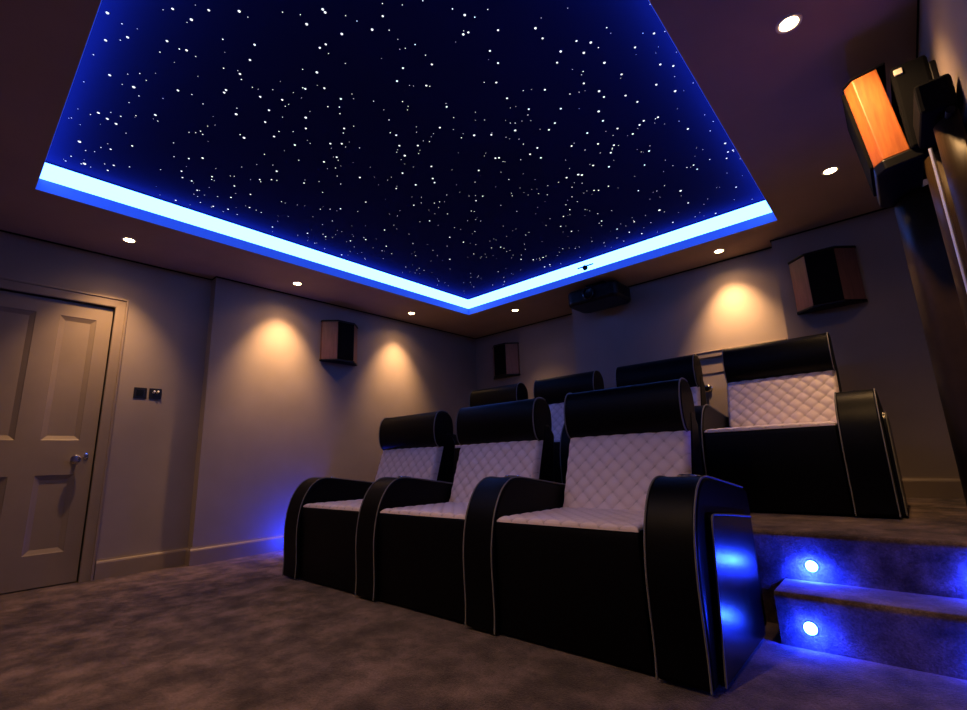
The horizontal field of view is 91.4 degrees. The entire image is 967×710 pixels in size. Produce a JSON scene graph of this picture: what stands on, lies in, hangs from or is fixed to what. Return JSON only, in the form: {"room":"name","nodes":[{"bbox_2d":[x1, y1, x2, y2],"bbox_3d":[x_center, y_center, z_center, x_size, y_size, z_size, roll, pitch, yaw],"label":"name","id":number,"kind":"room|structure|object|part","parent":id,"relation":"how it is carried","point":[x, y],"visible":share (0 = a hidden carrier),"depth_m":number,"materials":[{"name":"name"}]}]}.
{"room":"home theater","nodes":[
{"label":"home theater","id":0,"kind":"room"},
{"bbox_2d":[0,231,476,581],"bbox_3d":[-2.005,0.580,4.480,0.255,2.400,5.900,-13,-16,40],"label":"wall","id":1,"kind":"structure","parent":0,"point":[248,411],"depth_m":4.10,"materials":[{"name":"beige paint"}]},
{"bbox_2d":[0,276,128,593],"bbox_3d":[-3.089,0.512,3.198,0.112,2.063,0.913,-13,-16,40],"label":"door","id":2,"kind":"structure","parent":1,"relation":"in","point":[53,352],"depth_m":3.30,"materials":[{"name":"beige wood"}]},
{"bbox_3d":[-2.889,0.740,3.341,0.072,0.068,0.068,-13,-16,40],"label":"knob","id":3,"kind":"part","parent":2,"relation":"part of","materials":[{"name":"silver metal"}]},
{"bbox_2d":[133,387,146,398],"bbox_3d":[-2.695,0.297,3.703,0.010,0.084,0.084,-13,-16,40],"label":"light switch","id":4,"kind":"object","parent":1,"relation":"attached to","point":[139,392],"visible":1,"depth_m":3.70,"materials":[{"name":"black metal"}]},
{"bbox_2d":[148,388,161,398],"bbox_3d":[-2.620,0.309,3.770,0.034,0.084,0.084,-13,-16,40],"label":"light switch","id":5,"kind":"object","parent":1,"relation":"attached to","point":[153,393],"visible":1,"depth_m":3.77,"materials":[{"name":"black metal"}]},
{"bbox_2d":[93,534,283,579],"bbox_3d":[-1.917,1.485,4.214,0.119,0.512,5.573,-13,-16,40],"label":"baseboard","id":6,"kind":"structure","parent":1,"relation":"attached to","point":[188,556],"depth_m":3.70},
{"bbox_2d":[0,230,474,338],"bbox_3d":[-1.999,-0.601,4.675,0.108,0.011,5.573,-13,-16,40],"label":"trim","id":7,"kind":"structure","parent":1,"relation":"attached to","point":[0,230],"depth_m":4.17,"materials":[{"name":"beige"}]},
{"bbox_2d":[319,320,357,365],"bbox_3d":[-1.484,-0.131,4.965,0.149,0.430,0.432,-13,-16,40],"label":"speaker","id":8,"kind":"object","parent":1,"relation":"attached to","point":[338,345],"visible":1,"depth_m":4.88},
{"bbox_2d":[337,322,353,360],"bbox_3d":[-1.435,-0.143,4.923,0.013,0.392,0.186,-13,-16,40],"label":"grille","id":9,"kind":"object","parent":8,"relation":"attached to","point":[345,330],"depth_m":4.91,"materials":[{"name":"black fabric"}]},
{"bbox_2d":[45,0,764,299],"bbox_3d":[-0.240,-1.208,3.224,3.250,0.037,3.831,-13,-16,40],"label":"ceiling","id":10,"kind":"structure","parent":0,"point":[466,149],"depth_m":2.69,"materials":[{"name":"blue"}]},
{"bbox_2d":[0,0,916,337],"bbox_3d":[-0.258,-1.074,3.215,5.050,0.160,5.900,-13,-16,40],"label":"ceiling","id":11,"kind":"structure","parent":0,"point":[777,98],"depth_m":2.47,"materials":[{"name":"beige paint"}]},
{"bbox_2d":[121,237,136,242],"bbox_3d":[-2.607,-0.844,3.470,0.094,0.008,0.094,-13,-16,40],"label":"recessed light","id":12,"kind":"object","parent":11,"relation":"in","point":[126,239],"visible":1,"depth_m":3.46,"materials":[{"name":"beige glass"}]},
{"bbox_2d":[292,281,302,285],"bbox_3d":[-1.745,-0.668,4.421,0.094,0.008,0.094,-13,-16,40],"label":"recessed light","id":13,"kind":"object","parent":11,"relation":"in","point":[295,282],"visible":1,"depth_m":4.41,"materials":[{"name":"beige"}]},
{"bbox_2d":[35,0,776,314],"bbox_3d":[-0.236,-1.093,3.199,3.190,0.188,3.771,-13,-16,40],"label":"light","id":14,"kind":"object","parent":11,"relation":"attached to","point":[53,179],"visible":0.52,"depth_m":3.90,"materials":[{"name":"blue"}]},
{"bbox_2d":[577,263,592,269],"bbox_3d":[0.985,-0.848,4.582,0.170,0.050,0.039,-13,-16,40],"label":"sensor","id":15,"kind":"object","parent":14,"relation":"attached to","point":[584,267],"visible":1,"depth_m":4.57,"materials":[{"name":"black plastic"}]},
{"bbox_2d":[568,281,630,312],"bbox_3d":[1.144,-0.605,4.718,0.550,0.215,0.420,-13,-16,40],"label":"projector","id":16,"kind":"object","parent":11,"relation":"hanging from","point":[601,295],"visible":1,"depth_m":4.59,"materials":[{"name":"black plastic"}]},
{"bbox_2d":[600,283,613,294],"bbox_3d":[1.172,-0.626,4.469,0.130,0.087,0.008,-13,-16,40],"label":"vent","id":17,"kind":"object","parent":16,"relation":"attached to","point":[605,288],"depth_m":4.47,"materials":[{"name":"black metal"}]},
{"bbox_2d":[713,248,724,253],"bbox_3d":[2.022,-0.890,4.050,0.094,0.008,0.094,-13,-16,40],"label":"recessed light","id":18,"kind":"object","parent":11,"relation":"in","point":[721,250],"visible":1,"depth_m":4.04,"materials":[{"name":"beige glass"}]},
{"bbox_2d":[775,12,802,33],"bbox_3d":[1.229,-1.332,1.898,0.094,0.008,0.094,-13,-16,40],"label":"recessed light","id":19,"kind":"object","parent":11,"relation":"in","point":[788,23],"visible":1,"depth_m":1.89,"materials":[{"name":"beige glass"}]},
{"bbox_2d":[821,166,839,174],"bbox_3d":[2.151,-1.141,2.926,0.094,0.008,0.094,-13,-16,40],"label":"recessed light","id":20,"kind":"object","parent":11,"relation":"in","point":[830,170],"visible":1,"depth_m":2.92,"materials":[{"name":"beige glass"}]},
{"bbox_2d":[0,550,966,709],"bbox_3d":[-0.166,1.396,2.674,5.050,0.100,5.900,-13,-16,40],"label":"floor","id":21,"kind":"structure","parent":0,"point":[237,633],"depth_m":1.78,"materials":[{"name":"brown carpet"}]},
{"bbox_2d":[282,410,454,592],"bbox_3d":[-0.784,0.950,3.334,0.841,1.074,0.854,-13,-16,40],"label":"seat","id":22,"kind":"object","parent":21,"relation":"on","point":[321,519],"visible":0.52,"depth_m":3.25,"materials":[{"name":"black leather"}]},
{"bbox_3d":[-1.057,1.216,3.461,0.180,0.629,0.741,-13,-16,40],"label":"armrest","id":23,"kind":"part","parent":22,"relation":"part of","materials":[{"name":"black leather"}]},
{"bbox_2d":[303,499,362,510],"bbox_3d":[-0.794,0.994,3.169,0.654,0.029,0.535,-13,-16,40],"label":"seat cushion","id":24,"kind":"object","parent":22,"relation":"on","point":[308,504],"depth_m":3.09,"materials":[{"name":"beige leather"}]},
{"bbox_2d":[375,446,442,480],"bbox_3d":[-0.577,0.891,3.450,0.650,0.420,0.194,-13,-16,40],"label":"backrest cushion","id":25,"kind":"object","parent":22,"relation":"on","point":[423,462],"depth_m":3.42,"materials":[{"name":"beige leather"}]},
{"bbox_2d":[355,397,553,622],"bbox_3d":[-0.145,0.806,2.787,0.841,1.074,0.854,-13,-16,40],"label":"seat","id":26,"kind":"object","parent":21,"relation":"on","point":[409,538],"visible":0.7,"depth_m":2.67,"materials":[{"name":"black leather"}]},
{"bbox_3d":[-0.419,1.072,2.913,0.180,0.629,0.741,-13,-16,40],"label":"armrest","id":27,"kind":"part","parent":26,"relation":"part of","materials":[{"name":"black leather"}]},
{"bbox_2d":[380,502,468,518],"bbox_3d":[-0.156,0.850,2.621,0.654,0.029,0.535,-13,-16,40],"label":"seat cushion","id":28,"kind":"object","parent":26,"relation":"on","point":[395,510],"depth_m":2.54,"materials":[{"name":"beige leather"}]},
{"bbox_2d":[449,440,542,502],"bbox_3d":[0.062,0.747,2.902,0.650,0.420,0.194,-13,-16,40],"label":"backrest cushion","id":29,"kind":"object","parent":26,"relation":"on","point":[478,460],"depth_m":2.92,"materials":[{"name":"beige leather"}]},
{"bbox_2d":[463,377,766,695],"bbox_3d":[0.572,0.644,2.171,1.061,1.074,0.854,-13,-16,40],"label":"seat","id":30,"kind":"object","parent":21,"relation":"on","point":[643,560],"visible":1,"depth_m":1.83,"materials":[{"name":"black leather"}]},
{"bbox_3d":[0.217,0.929,2.368,0.180,0.629,0.741,-13,-16,40],"label":"armrest","id":31,"kind":"part","parent":30,"relation":"part of","materials":[{"name":"black leather"}]},
{"bbox_2d":[497,507,643,532],"bbox_3d":[0.479,0.707,2.076,0.654,0.029,0.535,-13,-16,40],"label":"seat cushion","id":32,"kind":"object","parent":30,"relation":"on","point":[555,519],"depth_m":1.97,"materials":[{"name":"beige leather"}]},
{"bbox_2d":[563,431,691,509],"bbox_3d":[0.697,0.604,2.357,0.650,0.420,0.194,-13,-16,40],"label":"backrest cushion","id":33,"kind":"object","parent":30,"relation":"on","point":[614,470],"depth_m":2.34,"materials":[{"name":"beige leather"}]},
{"bbox_3d":[0.860,0.784,1.817,0.180,0.629,0.741,-13,-16,40],"label":"armrest","id":34,"kind":"part","parent":30,"relation":"part of","materials":[{"name":"black leather"}]},
{"bbox_3d":[0.927,0.826,1.730,0.022,0.500,0.581,-13,-16,40],"label":"panel","id":35,"kind":"part","parent":30,"relation":"part of","materials":[{"name":"black leather"}]},
{"bbox_2d":[750,498,966,623],"bbox_3d":[0.929,1.370,3.859,4.665,0.378,2.357,-13,-16,40],"label":"platform","id":36,"kind":"object","parent":21,"relation":"on","point":[924,551],"depth_m":1.94,"materials":[{"name":"brown carpet"}]},
{"bbox_2d":[453,382,527,481],"bbox_3d":[-0.111,0.828,4.659,0.841,1.074,0.854,-13,-16,40],"label":"seat","id":37,"kind":"object","parent":36,"relation":"on","point":[513,392],"visible":0.1,"depth_m":4.78,"materials":[{"name":"black leather"}]},
{"bbox_3d":[-0.384,1.094,4.786,0.180,0.629,0.741,-13,-16,40],"label":"armrest","id":38,"kind":"part","parent":37,"relation":"part of","materials":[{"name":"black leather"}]},
{"bbox_2d":[533,370,603,482],"bbox_3d":[0.520,0.686,4.119,0.841,1.074,0.854,-13,-16,40],"label":"seat","id":39,"kind":"object","parent":36,"relation":"on","point":[554,390],"visible":0.1,"depth_m":4.26,"materials":[{"name":"black leather"}]},
{"bbox_2d":[548,402,563,438],"bbox_3d":[0.726,0.627,4.234,0.650,0.420,0.194,-13,-16,40],"label":"backrest cushion","id":40,"kind":"object","parent":39,"relation":"on","point":[556,408],"depth_m":4.28,"materials":[{"name":"beige leather"}]},
{"bbox_2d":[560,354,706,483],"bbox_3d":[1.150,0.544,3.578,0.841,1.074,0.854,-13,-16,40],"label":"seat","id":41,"kind":"object","parent":36,"relation":"on","point":[688,367],"visible":0.06,"depth_m":3.66,"materials":[{"name":"black leather"}]},
{"bbox_3d":[0.876,0.810,3.704,0.180,0.629,0.741,-13,-16,40],"label":"armrest","id":42,"kind":"part","parent":41,"relation":"part of","materials":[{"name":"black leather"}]},
{"bbox_2d":[690,387,700,405],"bbox_3d":[1.357,0.485,3.693,0.650,0.420,0.194,-13,-16,40],"label":"backrest cushion","id":43,"kind":"object","parent":41,"relation":"on","point":[696,391],"depth_m":3.55,"materials":[{"name":"beige leather"}]},
{"bbox_2d":[694,332,907,517],"bbox_3d":[1.858,0.385,2.971,1.048,1.074,0.854,-13,-16,40],"label":"seat","id":44,"kind":"object","parent":36,"relation":"on","point":[791,437],"visible":0.98,"depth_m":2.64,"materials":[{"name":"black leather"}]},
{"bbox_3d":[1.507,0.668,3.164,0.180,0.629,0.741,-13,-16,40],"label":"armrest","id":45,"kind":"part","parent":44,"relation":"part of","materials":[{"name":"black leather"}]},
{"bbox_2d":[704,421,836,432],"bbox_3d":[1.770,0.446,2.872,0.654,0.029,0.535,-13,-16,40],"label":"seat cushion","id":46,"kind":"object","parent":44,"relation":"on","point":[814,425],"depth_m":2.65,"materials":[{"name":"beige leather"}]},
{"bbox_2d":[727,370,839,427],"bbox_3d":[1.987,0.343,3.153,0.650,0.420,0.194,-13,-16,40],"label":"backrest cushion","id":47,"kind":"object","parent":44,"relation":"on","point":[792,396],"depth_m":3.14,"materials":[{"name":"beige leather"}]},
{"bbox_3d":[2.140,0.525,2.620,0.180,0.629,0.741,-13,-16,40],"label":"armrest","id":48,"kind":"part","parent":44,"relation":"part of","materials":[{"name":"black leather"}]},
{"bbox_3d":[2.208,0.567,2.534,0.022,0.500,0.581,-13,-16,40],"label":"panel","id":49,"kind":"part","parent":44,"relation":"part of","materials":[{"name":"black leather"}]},
{"bbox_2d":[805,560,818,571],"bbox_3d":[1.359,0.877,1.956,0.047,0.046,0.019,-13,-16,40],"label":"step light","id":50,"kind":"object","parent":36,"relation":"attached to","point":[812,566],"visible":1,"depth_m":1.95,"materials":[{"name":"white glass"}]},
{"bbox_2d":[774,578,966,679],"bbox_3d":[1.516,0.961,1.647,0.810,0.187,0.241,-13,-16,40],"label":"step","id":51,"kind":"structure","parent":21,"relation":"on","point":[919,632],"depth_m":1.65,"materials":[{"name":"brown carpet"}]},
{"bbox_2d":[803,621,817,634],"bbox_3d":[1.208,1.012,1.744,0.047,0.046,0.019,-13,-16,40],"label":"step light","id":52,"kind":"object","parent":51,"relation":"attached to","point":[809,627],"visible":1,"depth_m":1.74,"materials":[{"name":"white glass"}]},
{"bbox_2d":[475,314,576,398],"bbox_3d":[0.658,0.798,5.929,1.795,2.400,0.177,-13,-16,40],"label":"wall","id":53,"kind":"structure","parent":0,"point":[546,348],"depth_m":5.96,"materials":[{"name":"beige paint"}]},
{"bbox_2d":[492,342,519,379],"bbox_3d":[0.260,0.075,6.205,0.432,0.430,0.149,-13,-16,40],"label":"speaker","id":54,"kind":"object","parent":53,"relation":"attached to","point":[506,363],"visible":1,"depth_m":6.12},
{"bbox_2d":[494,344,506,375],"bbox_3d":[0.216,0.065,6.157,0.186,0.392,0.013,-13,-16,40],"label":"grille","id":55,"kind":"object","parent":54,"relation":"attached to","point":[500,350],"depth_m":6.14,"materials":[{"name":"black fabric"}]},
{"bbox_2d":[572,248,787,416],"bbox_3d":[1.948,0.454,4.579,1.985,2.400,0.551,-13,-16,40],"label":"wall","id":56,"kind":"structure","parent":0,"point":[737,301],"depth_m":4.38,"materials":[{"name":"beige paint"}]},
{"bbox_2d":[475,205,895,338],"bbox_3d":[1.436,-0.661,4.990,0.374,0.011,4.684,8,-16,-38],"label":"trim","id":57,"kind":"structure","parent":56,"relation":"attached to","point":[895,205],"depth_m":4.15,"materials":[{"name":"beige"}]},
{"bbox_2d":[678,338,786,391],"bbox_3d":[2.147,0.529,3.965,0.869,1.219,0.092,-13,-16,40],"label":"door","id":58,"kind":"structure","parent":56,"relation":"in","point":[713,365],"depth_m":4.18,"materials":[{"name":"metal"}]},
{"bbox_3d":[1.975,0.295,4.150,0.068,0.068,0.072,-13,-16,40],"label":"knob","id":59,"kind":"part","parent":58,"relation":"part of","materials":[{"name":"silver metal"}]},
{"bbox_3d":[2.160,0.532,3.979,0.869,1.219,0.030,-13,-16,40],"label":"frame","id":60,"kind":"part","parent":58,"relation":"part of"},
{"bbox_2d":[771,207,958,476],"bbox_3d":[2.972,0.201,3.603,0.885,2.400,0.700,-13,-16,40],"label":"wall","id":61,"kind":"structure","parent":0,"point":[879,343],"depth_m":3.34,"materials":[{"name":"beige paint"}]},
{"bbox_2d":[788,245,867,314],"bbox_3d":[2.563,-0.569,3.543,0.432,0.430,0.149,-13,-16,40],"label":"speaker","id":62,"kind":"object","parent":61,"relation":"attached to","point":[829,277],"visible":1,"depth_m":3.48},
{"bbox_2d":[804,248,843,304],"bbox_3d":[2.519,-0.579,3.494,0.186,0.392,0.013,-13,-16,40],"label":"grille","id":63,"kind":"object","parent":62,"relation":"attached to","point":[823,271],"depth_m":3.49,"materials":[{"name":"black fabric"}]},
{"bbox_2d":[902,477,964,498],"bbox_3d":[1.507,1.240,4.562,0.387,0.134,4.670,8,-16,-38],"label":"baseboard","id":64,"kind":"structure","parent":61,"relation":"attached to","point":[915,487],"depth_m":3.05,"materials":[{"name":"wood"}]},
{"bbox_2d":[918,0,966,185],"bbox_3d":[1.629,-0.240,1.362,0.130,2.400,5.900,-13,-16,40],"label":"wall","id":65,"kind":"structure","parent":0,"point":[942,23],"depth_m":1.56,"materials":[{"name":"beige paint"}]},
{"bbox_2d":[841,55,957,207],"bbox_3d":[1.645,-0.945,1.889,0.282,0.456,0.704,-13,-16,40],"label":"speaker","id":66,"kind":"object","parent":65,"relation":"attached to","point":[891,143],"visible":0.91,"depth_m":1.86},
{"bbox_2d":[841,94,876,196],"bbox_3d":[1.655,-0.915,2.075,0.048,0.369,0.300,-13,-16,40],"label":"grille","id":67,"kind":"object","parent":66,"relation":"attached to","point":[858,141],"depth_m":2.00,"materials":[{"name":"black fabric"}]},
{"bbox_2d":[916,0,919,57],"bbox_3d":[1.353,-1.432,1.459,0.005,0.011,5.050,-13,-16,40],"label":"trim","id":68,"kind":"structure","parent":65,"relation":"attached to","point":[918,1],"depth_m":1.94,"materials":[{"name":"black"}]},
{"bbox_2d":[894,105,966,504],"bbox_3d":[1.772,-0.044,1.741,0.169,1.380,0.940,-13,-16,40],"label":"curtain","id":69,"kind":"object","parent":65,"relation":"attached to","point":[932,218],"visible":1,"depth_m":1.84,"materials":[{"name":"black fabric"}]},
{"bbox_3d":[1.599,-0.307,1.579,0.011,0.870,0.012,-13,-16,40],"label":"draw rod","id":70,"kind":"part","parent":69,"relation":"part of","materials":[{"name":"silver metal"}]}
]}

